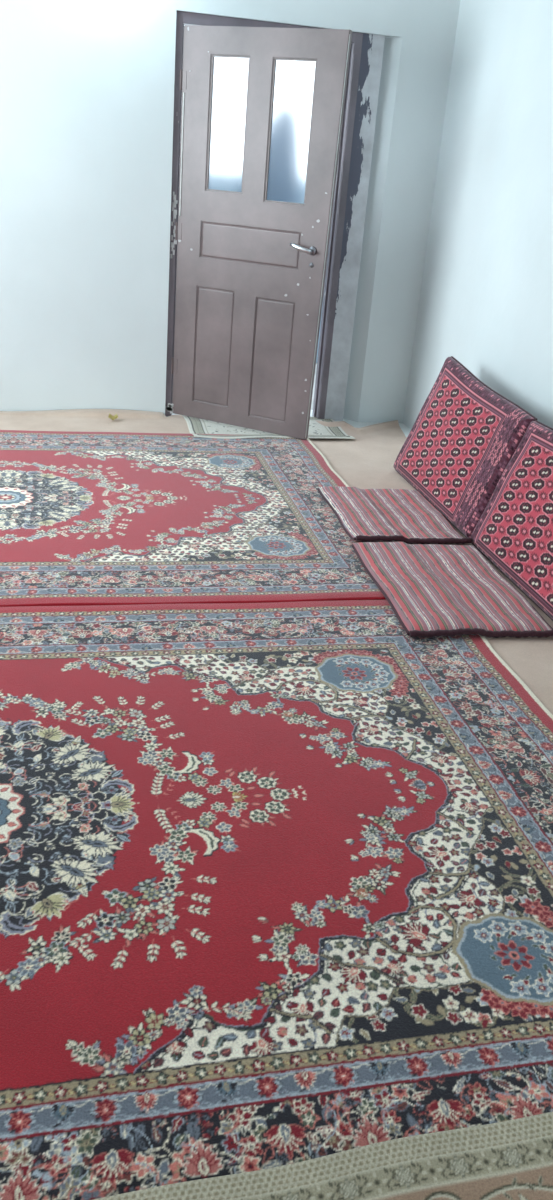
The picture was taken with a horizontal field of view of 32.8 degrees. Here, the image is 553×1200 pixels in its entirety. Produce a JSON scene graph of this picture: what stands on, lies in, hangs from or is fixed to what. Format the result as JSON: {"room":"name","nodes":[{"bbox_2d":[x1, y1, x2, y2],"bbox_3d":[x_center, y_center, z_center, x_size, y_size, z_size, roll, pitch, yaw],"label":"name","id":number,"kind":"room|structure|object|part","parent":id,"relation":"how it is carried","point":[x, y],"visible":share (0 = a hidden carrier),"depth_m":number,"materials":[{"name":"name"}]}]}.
{"room":"traditional dwelling","nodes":[
{"label":"traditional dwelling","id":0,"kind":"room"},
{"bbox_2d":[0,0,459,422],"bbox_3d":[-1.283,-2.484,5.304,4.940,2.850,0.250,-1,25,-13],"label":"wall","id":1,"kind":"structure","parent":0,"point":[87,86],"depth_m":5.40,"materials":[{"name":"white paint"}]},
{"bbox_2d":[171,25,352,439],"bbox_3d":[-0.158,-2.024,5.333,0.980,2.122,0.107,15,27,21],"label":"door","id":2,"kind":"structure","parent":1,"relation":"in","point":[262,108],"depth_m":5.28,"materials":[{"name":"brown paint"}]},
{"bbox_3d":[-0.377,-1.528,5.688,0.249,0.684,0.026,15,27,21],"label":"panel","id":3,"kind":"part","parent":2,"relation":"part of","materials":[{"name":"brown paint"}]},
{"bbox_3d":[-0.264,-2.614,5.179,0.232,0.671,0.005,15,27,21],"label":"frosted pane","id":4,"kind":"part","parent":2,"relation":"part of","materials":[{"name":"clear glass"}]},
{"bbox_3d":[-0.149,-2.027,5.362,0.631,0.194,0.026,15,27,21],"label":"panel","id":5,"kind":"part","parent":2,"relation":"part of","materials":[{"name":"brown paint"}]},
{"bbox_3d":[-0.024,-1.414,5.554,0.246,0.694,0.026,15,27,21],"label":"panel","id":6,"kind":"part","parent":2,"relation":"part of","materials":[{"name":"brown paint"}]},
{"bbox_3d":[0.078,-2.507,5.047,0.246,0.695,0.005,15,27,21],"label":"frosted pane","id":7,"kind":"part","parent":2,"relation":"part of","materials":[{"name":"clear glass"}]},
{"bbox_3d":[0.129,-1.939,5.175,0.129,0.045,0.030,15,27,21],"label":"lever","id":8,"kind":"part","parent":2,"relation":"part of","materials":[{"name":"silver metal"}]},
{"bbox_2d":[165,11,384,420],"bbox_3d":[-0.057,-2.192,5.667,1.181,2.206,0.110,-1,25,-13],"label":"trim","id":9,"kind":"structure","parent":1,"relation":"attached to","point":[366,52],"depth_m":5.63,"materials":[{"name":"paint"}]},
{"bbox_2d":[166,410,410,436],"bbox_3d":[-0.542,0.609,2.307,4.940,0.120,8.570,-1,25,-13],"label":"floor","id":10,"kind":"structure","parent":0,"point":[404,428],"depth_m":6.18,"materials":[{"name":"beige carpet"}]},
{"bbox_2d":[0,409,552,714],"bbox_3d":[-0.525,0.531,2.280,4.526,0.047,8.081,-1,25,-13],"label":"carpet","id":11,"kind":"object","parent":10,"relation":"on","point":[366,461],"visible":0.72,"depth_m":5.52,"materials":[{"name":"beige carpet"}]},
{"bbox_2d":[108,413,117,419],"bbox_3d":[-0.998,-1.118,5.740,0.061,0.045,0.058,-1,25,-13],"label":"paper scrap","id":12,"kind":"object","parent":11,"relation":"on","point":[110,416],"visible":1,"depth_m":5.73,"materials":[{"name":"yellow paper"}]},
{"bbox_2d":[0,430,395,606],"bbox_3d":[-1.252,-0.471,4.338,3.459,0.016,2.342,-1,25,-13],"label":"rug","id":13,"kind":"object","parent":11,"relation":"on","point":[87,518],"visible":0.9,"depth_m":4.20,"materials":[{"name":"red carpet"}]},
{"bbox_2d":[182,415,354,438],"bbox_3d":[-0.060,-1.086,5.876,1.020,0.023,0.579,-2,26,-15],"label":"door mat","id":14,"kind":"object","parent":11,"relation":"on","point":[197,427],"visible":0.59,"depth_m":5.77,"materials":[{"name":"grey fabric"}]},
{"bbox_2d":[0,600,552,1199],"bbox_3d":[-0.744,0.524,2.284,3.459,0.016,2.342,-1,25,-13],"label":"rug","id":15,"kind":"object","parent":11,"relation":"on","point":[276,878],"visible":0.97,"depth_m":2.13,"materials":[{"name":"red carpet"}]},
{"bbox_2d":[93,1112,552,1199],"bbox_3d":[0.279,1.240,0.912,2.595,0.028,1.504,-2,26,-14],"label":"rug","id":16,"kind":"object","parent":11,"relation":"on","point":[510,1159],"visible":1,"depth_m":1.53,"materials":[{"name":"beige carpet"}]},
{"bbox_2d":[317,486,471,543],"bbox_3d":[0.543,-0.417,4.489,0.585,0.062,0.799,-1,25,-13],"label":"mat","id":17,"kind":"object","parent":11,"relation":"on","point":[401,515],"visible":1,"depth_m":4.43,"materials":[{"name":"fabric"}]},
{"bbox_2d":[351,542,552,637],"bbox_3d":[0.679,-0.061,3.765,0.621,0.048,0.911,-1,25,-13],"label":"mat","id":18,"kind":"object","parent":11,"relation":"on","point":[433,590],"visible":1,"depth_m":3.67,"materials":[{"name":"fabric"}]},
{"bbox_2d":[393,356,536,537],"bbox_3d":[0.908,-0.786,4.666,0.281,0.642,1.099,-1,25,-13],"label":"backrest cushion","id":19,"kind":"object","parent":11,"relation":"on","point":[465,434],"visible":0.96,"depth_m":4.55,"materials":[{"name":"fabric"}]},
{"bbox_2d":[470,420,552,620],"bbox_3d":[1.129,-0.293,3.684,0.272,0.608,1.160,-1,25,-13],"label":"backrest cushion","id":20,"kind":"object","parent":11,"relation":"on","point":[514,531],"visible":1,"depth_m":3.90,"materials":[{"name":"fabric"}]},
{"bbox_2d":[403,0,552,428],"bbox_3d":[1.915,-0.715,2.077,0.200,2.850,8.270,-1,25,-13],"label":"wall","id":21,"kind":"structure","parent":0,"point":[486,301],"depth_m":4.90,"materials":[{"name":"white paint"}]},
{"label":"outside","id":22,"kind":"structure","parent":0,"visible":0},
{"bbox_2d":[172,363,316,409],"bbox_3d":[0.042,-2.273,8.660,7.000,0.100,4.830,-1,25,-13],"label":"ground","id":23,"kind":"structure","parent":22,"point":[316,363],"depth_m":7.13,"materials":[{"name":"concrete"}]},
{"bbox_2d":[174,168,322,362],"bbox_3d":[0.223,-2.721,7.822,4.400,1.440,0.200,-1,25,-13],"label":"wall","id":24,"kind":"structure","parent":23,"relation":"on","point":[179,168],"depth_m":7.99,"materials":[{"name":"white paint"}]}
]}

